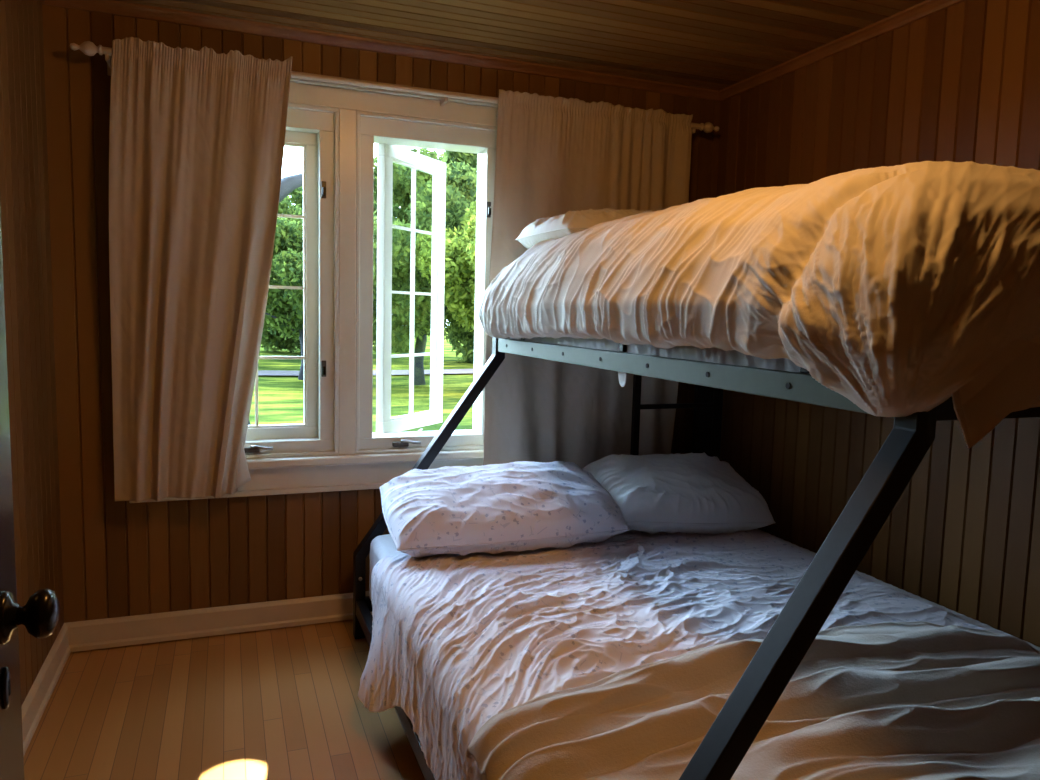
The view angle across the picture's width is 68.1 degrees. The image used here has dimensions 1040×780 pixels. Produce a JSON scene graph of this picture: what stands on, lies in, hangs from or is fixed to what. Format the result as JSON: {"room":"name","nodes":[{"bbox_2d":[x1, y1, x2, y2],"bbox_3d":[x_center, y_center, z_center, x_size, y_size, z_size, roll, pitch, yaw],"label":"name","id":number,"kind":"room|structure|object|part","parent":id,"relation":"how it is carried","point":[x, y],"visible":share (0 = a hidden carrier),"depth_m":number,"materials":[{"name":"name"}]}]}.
{"room":"bedroom","nodes":[
{"label":"bedroom","id":0,"kind":"room"},
{"bbox_2d":[0,0,63,705],"bbox_3d":[-0.971,0.021,0.864,0.003,2.440,4.290,-1,6,-21],"label":"wall","id":1,"kind":"structure","parent":0,"point":[24,186],"depth_m":2.50,"materials":[{"name":"brown wood"}]},
{"bbox_2d":[21,623,70,756],"bbox_3d":[-0.988,1.171,0.983,0.022,0.112,4.290,-1,6,-21],"label":"baseboard","id":2,"kind":"structure","parent":1,"relation":"attached to","point":[33,707],"depth_m":2.57,"materials":[{"name":"beige wood"}]},
{"bbox_2d":[24,619,424,779],"bbox_3d":[0.341,1.266,1.500,3.070,0.100,4.490,-1,6,-21],"label":"floor","id":3,"kind":"structure","parent":0,"point":[284,703],"depth_m":2.54,"materials":[{"name":"brown wood"}]},
{"bbox_2d":[353,337,1039,779],"bbox_3d":[0.524,0.369,2.423,1.740,1.510,2.191,-1,6,-21],"label":"bunk bed","id":4,"kind":"object","parent":3,"relation":"on","point":[741,718],"visible":0.33,"depth_m":1.28,"materials":[{"name":"black metal"}]},
{"bbox_3d":[0.128,0.877,3.479,1.653,0.060,0.028,-1,6,-21],"label":"rail","id":5,"kind":"part","parent":4,"relation":"part of","materials":[{"name":"black metal"}]},
{"bbox_3d":[-0.285,0.996,2.187,0.036,0.060,2.085,-1,6,-21],"label":"rail","id":6,"kind":"part","parent":4,"relation":"part of","materials":[{"name":"black metal"}]},
{"bbox_3d":[-0.378,0.396,3.234,0.628,1.252,0.050,-1,6,-21],"label":"slanted post","id":7,"kind":"part","parent":4,"relation":"part of","materials":[{"name":"black metal"}]},
{"bbox_2d":[618,372,626,386],"bbox_3d":[0.310,-0.037,2.330,0.006,0.055,0.048,-1,6,-21],"label":"tag","id":8,"kind":"object","parent":4,"relation":"hanging from","point":[622,376],"visible":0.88,"depth_m":2.33,"materials":[{"name":"white fabric"}]},
{"bbox_2d":[510,337,807,373],"bbox_3d":[0.808,-0.181,2.472,1.084,0.202,2.084,-1,6,-21],"label":"mattress","id":9,"kind":"object","parent":4,"relation":"on","point":[713,354],"visible":0.09,"depth_m":1.96,"materials":[{"name":"white fabric"}]},
{"bbox_2d":[479,161,1039,416],"bbox_3d":[0.792,-0.310,2.412,1.312,0.500,2.328,-1,6,-21],"label":"comforter","id":10,"kind":"object","parent":9,"relation":"on","point":[896,287],"visible":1,"depth_m":1.37,"materials":[{"name":"beige fabric"}]},
{"bbox_2d":[515,208,653,248],"bbox_3d":[0.359,-0.645,3.143,0.664,0.185,0.425,-2,6,-29],"label":"pillow","id":11,"kind":"object","parent":10,"relation":"on","point":[556,227],"visible":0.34,"depth_m":2.92,"materials":[{"name":"beige fabric"}]},
{"bbox_2d":[951,340,1039,447],"bbox_3d":[1.160,-0.037,1.408,1.042,0.250,0.031,-1,6,-21],"label":"sheet","id":12,"kind":"object","parent":10,"relation":"hanging from","point":[1010,383],"visible":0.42,"depth_m":1.26,"materials":[{"name":"beige fabric"}]},
{"bbox_3d":[0.288,-0.085,2.287,0.028,0.057,2.085,-1,6,-21],"label":"rail","id":13,"kind":"part","parent":4,"relation":"part of","materials":[{"name":"grey metal"}]},
{"bbox_3d":[0.869,0.330,3.697,0.090,1.021,0.030,-1,6,-21],"label":"headboard panel","id":14,"kind":"part","parent":4,"relation":"part of","materials":[{"name":"black metal"}]},
{"bbox_2d":[369,529,1039,650],"bbox_3d":[0.513,0.814,2.468,1.652,0.279,2.072,-1,6,-21],"label":"mattress","id":15,"kind":"object","parent":4,"relation":"on","point":[381,546],"visible":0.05,"depth_m":2.92,"materials":[{"name":"white fabric"}]},
{"bbox_2d":[358,530,987,779],"bbox_3d":[0.503,0.830,2.228,1.749,0.417,1.810,-1,6,-21],"label":"comforter","id":16,"kind":"object","parent":15,"relation":"on","point":[458,642],"visible":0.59,"depth_m":2.28,"materials":[{"name":"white fabric"}]},
{"bbox_2d":[379,461,629,557],"bbox_3d":[-0.071,0.442,2.979,0.905,0.282,0.493,0,6,-17],"label":"pillow","id":17,"kind":"object","parent":16,"relation":"on","point":[517,506],"visible":1,"depth_m":2.82,"materials":[{"name":"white fabric"}]},
{"bbox_2d":[582,452,775,534],"bbox_3d":[0.659,0.432,3.267,0.705,0.289,0.492,0,6,-15],"label":"pillow","id":18,"kind":"object","parent":16,"relation":"on","point":[700,493],"visible":0.94,"depth_m":3.10,"materials":[{"name":"white fabric"}]},
{"bbox_2d":[466,621,1039,779],"bbox_3d":[0.684,0.691,1.648,1.557,0.120,0.686,-1,6,-21],"label":"blanket","id":19,"kind":"object","parent":15,"relation":"on","point":[917,700],"visible":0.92,"depth_m":1.58,"materials":[{"name":"white fabric"}]},
{"bbox_3d":[0.934,0.255,3.719,0.050,1.500,0.050,-1,6,-21],"label":"post","id":20,"kind":"part","parent":4,"relation":"part of","materials":[{"name":"black metal"}]},
{"bbox_3d":[0.379,0.612,1.249,0.628,1.252,0.050,-1,6,-21],"label":"slanted post","id":21,"kind":"part","parent":4,"relation":"part of","materials":[{"name":"black metal"}]},
{"bbox_3d":[1.184,0.022,1.492,1.068,0.046,0.028,-1,6,-21],"label":"rail","id":22,"kind":"part","parent":4,"relation":"part of","materials":[{"name":"black metal"}]},
{"bbox_3d":[-0.283,0.119,0.045,0.100,2.440,0.060,-1,6,-21],"label":"trim","id":23,"kind":"structure","parent":3,"relation":"on","visible":0},
{"bbox_2d":[0,208,58,779],"bbox_3d":[-0.408,0.264,0.481,0.088,2.040,0.800,-1,6,-21],"label":"door","id":24,"kind":"structure","parent":23,"relation":"attached to","point":[40,614],"depth_m":0.80,"materials":[{"name":"paint"}]},
{"bbox_3d":[-0.533,0.309,0.800,0.004,0.044,0.026,-1,6,-21],"label":"keyhole plate","id":25,"kind":"part","parent":24,"relation":"part of","materials":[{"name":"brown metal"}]},
{"bbox_3d":[-0.505,0.234,0.804,0.040,0.051,0.051,-1,6,-21],"label":"handle","id":26,"kind":"part","parent":24,"relation":"part of","materials":[{"name":"brown metal"}]},
{"bbox_2d":[42,5,720,622],"bbox_3d":[-0.421,0.026,3.462,3.070,3.140,0.150,-1,6,-21],"label":"wall","id":27,"kind":"structure","parent":0,"point":[120,558],"depth_m":3.02,"materials":[{"name":"brown wood"}]},
{"bbox_2d":[65,591,371,651],"bbox_3d":[-0.413,0.936,3.472,2.870,0.112,0.022,-1,6,-21],"label":"baseboard","id":28,"kind":"structure","parent":27,"relation":"attached to","point":[86,635],"depth_m":3.14,"materials":[{"name":"beige wood"}]},
{"bbox_2d":[244,102,338,458],"bbox_3d":[-1.099,-0.434,3.125,0.694,1.420,0.183,-1,6,-21],"label":"window","id":29,"kind":"structure","parent":27,"relation":"in","point":[314,129],"depth_m":3.19,"materials":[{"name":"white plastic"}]},
{"bbox_3d":[-1.049,0.234,3.129,0.088,0.022,0.017,0,6,-16],"label":"crank handle","id":30,"kind":"part","parent":29,"relation":"part of","materials":[{"name":"metal"}]},
{"bbox_3d":[-1.086,-0.425,3.161,0.515,1.285,0.042,-1,6,-21],"label":"sash frame","id":31,"kind":"part","parent":29,"relation":"part of","materials":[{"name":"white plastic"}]},
{"bbox_3d":[-0.796,-0.806,3.127,0.012,0.036,0.016,-1,6,-21],"label":"lock lever","id":32,"kind":"part","parent":29,"relation":"part of","materials":[{"name":"brown metal"}]},
{"bbox_2d":[129,78,497,502],"bbox_3d":[-0.749,-0.413,3.253,1.670,1.674,0.218,-1,6,-21],"label":"trim","id":33,"kind":"structure","parent":27,"relation":"attached to","point":[347,470],"depth_m":3.20,"materials":[{"name":"beige paint"}]},
{"bbox_3d":[-0.706,-1.229,3.112,1.660,0.022,0.046,-1,6,-21],"label":"cap moulding","id":34,"kind":"part","parent":33,"relation":"part of","materials":[{"name":"beige paint"}]},
{"bbox_2d":[43,0,720,101],"bbox_3d":[-0.352,-1.407,3.230,2.870,0.038,0.038,-1,6,-21],"label":"trim","id":35,"kind":"structure","parent":27,"relation":"attached to","point":[113,7],"depth_m":3.13,"materials":[{"name":"brown wood"}]},
{"bbox_2d":[70,41,718,133],"bbox_3d":[-0.332,-1.212,3.218,2.699,0.090,0.130,-1,6,-21],"label":"curtain rod","id":36,"kind":"object","parent":27,"relation":"attached to","point":[88,48],"visible":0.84,"depth_m":3.07,"materials":[{"name":"paint"}]},
{"bbox_2d":[109,37,291,501],"bbox_3d":[-1.197,-0.429,2.922,0.648,1.690,0.106,-1,6,-21],"label":"curtain","id":37,"kind":"object","parent":36,"relation":"hanging from","point":[197,138],"visible":1,"depth_m":2.89,"materials":[{"name":"beige fabric"}]},
{"bbox_2d":[483,89,692,469],"bbox_3d":[0.313,-0.435,3.478,0.995,1.690,0.056,-1,6,-21],"label":"curtain","id":38,"kind":"object","parent":36,"relation":"hanging from","point":[556,156],"visible":0.63,"depth_m":3.44,"materials":[{"name":"beige fabric"}]},
{"bbox_2d":[355,110,496,453],"bbox_3d":[-0.457,-0.461,3.553,0.670,1.420,0.528,-1,6,-21],"label":"window","id":39,"kind":"structure","parent":27,"relation":"in","point":[387,131],"depth_m":3.40,"materials":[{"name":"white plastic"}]},
{"bbox_3d":[-0.505,-0.455,3.620,0.042,1.282,0.500,4,6,26],"label":"sash frame","id":40,"kind":"part","parent":39,"relation":"part of","materials":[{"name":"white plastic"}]},
{"bbox_3d":[-0.474,0.227,3.347,0.088,0.022,0.017,0,6,-16],"label":"crank handle","id":41,"kind":"part","parent":39,"relation":"part of","materials":[{"name":"metal"}]},
{"bbox_2d":[115,0,925,90],"bbox_3d":[0.401,-1.214,1.252,2.870,0.007,4.290,-1,6,-21],"label":"ceiling","id":42,"kind":"structure","parent":0,"point":[708,44],"depth_m":2.92,"materials":[{"name":"brown wood"}]},
{"bbox_2d":[716,0,1039,646],"bbox_3d":[1.717,-0.015,1.885,0.008,2.440,4.290,-1,6,-21],"label":"wall","id":43,"kind":"structure","parent":0,"point":[960,82],"depth_m":2.72,"materials":[{"name":"brown wood"}]},
{"bbox_2d":[719,0,965,100],"bbox_3d":[1.724,-1.209,1.757,0.038,0.038,4.290,-1,6,-21],"label":"trim","id":44,"kind":"structure","parent":43,"relation":"attached to","point":[926,8],"depth_m":2.98,"materials":[{"name":"brown wood"}]},
{"label":"outside","id":45,"kind":"structure","parent":0,"visible":0},
{"bbox_2d":[258,369,473,374],"bbox_3d":[3.777,-0.552,25.058,85.829,0.154,3.001,0,6,-14],"label":"driveway","id":46,"kind":"structure","parent":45,"point":[445,371],"depth_m":23.22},
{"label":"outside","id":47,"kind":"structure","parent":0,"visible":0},
{"bbox_2d":[249,328,473,432],"bbox_3d":[-7.265,-2.983,47.196,100.000,0.256,86.500,-1,6,-21],"label":"lawn","id":48,"kind":"structure","parent":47,"point":[280,397],"depth_m":18.55,"materials":[{"name":"green plant"}]},
{"bbox_2d":[248,173,302,424],"bbox_3d":[-2.661,-3.876,9.174,5.565,9.690,5.157,7,8,44],"label":"shade tree","id":49,"kind":"object","parent":48,"relation":"on","point":[288,183],"visible":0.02,"depth_m":9.84,"materials":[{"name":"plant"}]},
{"bbox_2d":[258,196,302,365],"bbox_3d":[-8.774,-3.710,24.546,4.405,5.899,3.922,6,7,40],"label":"tree","id":50,"kind":"object","parent":48,"relation":"on","point":[282,207],"visible":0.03,"depth_m":23.41,"materials":[{"name":"green plant"}]},
{"bbox_3d":[-8.756,-4.441,24.473,4.405,4.430,3.921,6,7,40],"label":"crown","id":51,"kind":"part","parent":50,"relation":"part of","materials":[{"name":"green plant"}]},
{"bbox_2d":[260,186,302,352],"bbox_3d":[-8.220,-5.355,33.010,7.644,8.056,7.986,6,7,40],"label":"tree","id":52,"kind":"object","parent":48,"relation":"on","point":[296,198],"visible":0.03,"depth_m":32.32,"materials":[{"name":"green plant"}]},
{"bbox_2d":[264,217,303,379],"bbox_3d":[-5.646,-2.441,20.082,4.114,4.428,4.444,-3,7,-35],"label":"tree","id":53,"kind":"object","parent":48,"relation":"on","point":[284,307],"visible":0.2,"depth_m":19.22,"materials":[{"name":"green plant"}]},
{"bbox_2d":[373,147,476,384],"bbox_3d":[-2.605,-3.010,19.407,5.275,5.814,5.262,0,6,-14],"label":"tree","id":54,"kind":"object","parent":48,"relation":"on","point":[461,187],"visible":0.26,"depth_m":18.12,"materials":[{"name":"green plant"}]},
{"bbox_2d":[396,149,476,363],"bbox_3d":[-1.215,-4.814,28.488,8.733,8.688,8.069,-1,6,-21],"label":"tree","id":55,"kind":"object","parent":48,"relation":"on","point":[457,335],"visible":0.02,"depth_m":28.73,"materials":[{"name":"green plant"}]},
{"bbox_2d":[410,199,476,331],"bbox_3d":[-0.132,-2.662,17.853,4.028,5.596,4.500,6,7,37],"label":"tree","id":56,"kind":"object","parent":48,"relation":"on","point":[460,251],"visible":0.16,"depth_m":16.94,"materials":[{"name":"green plant"}]}
]}

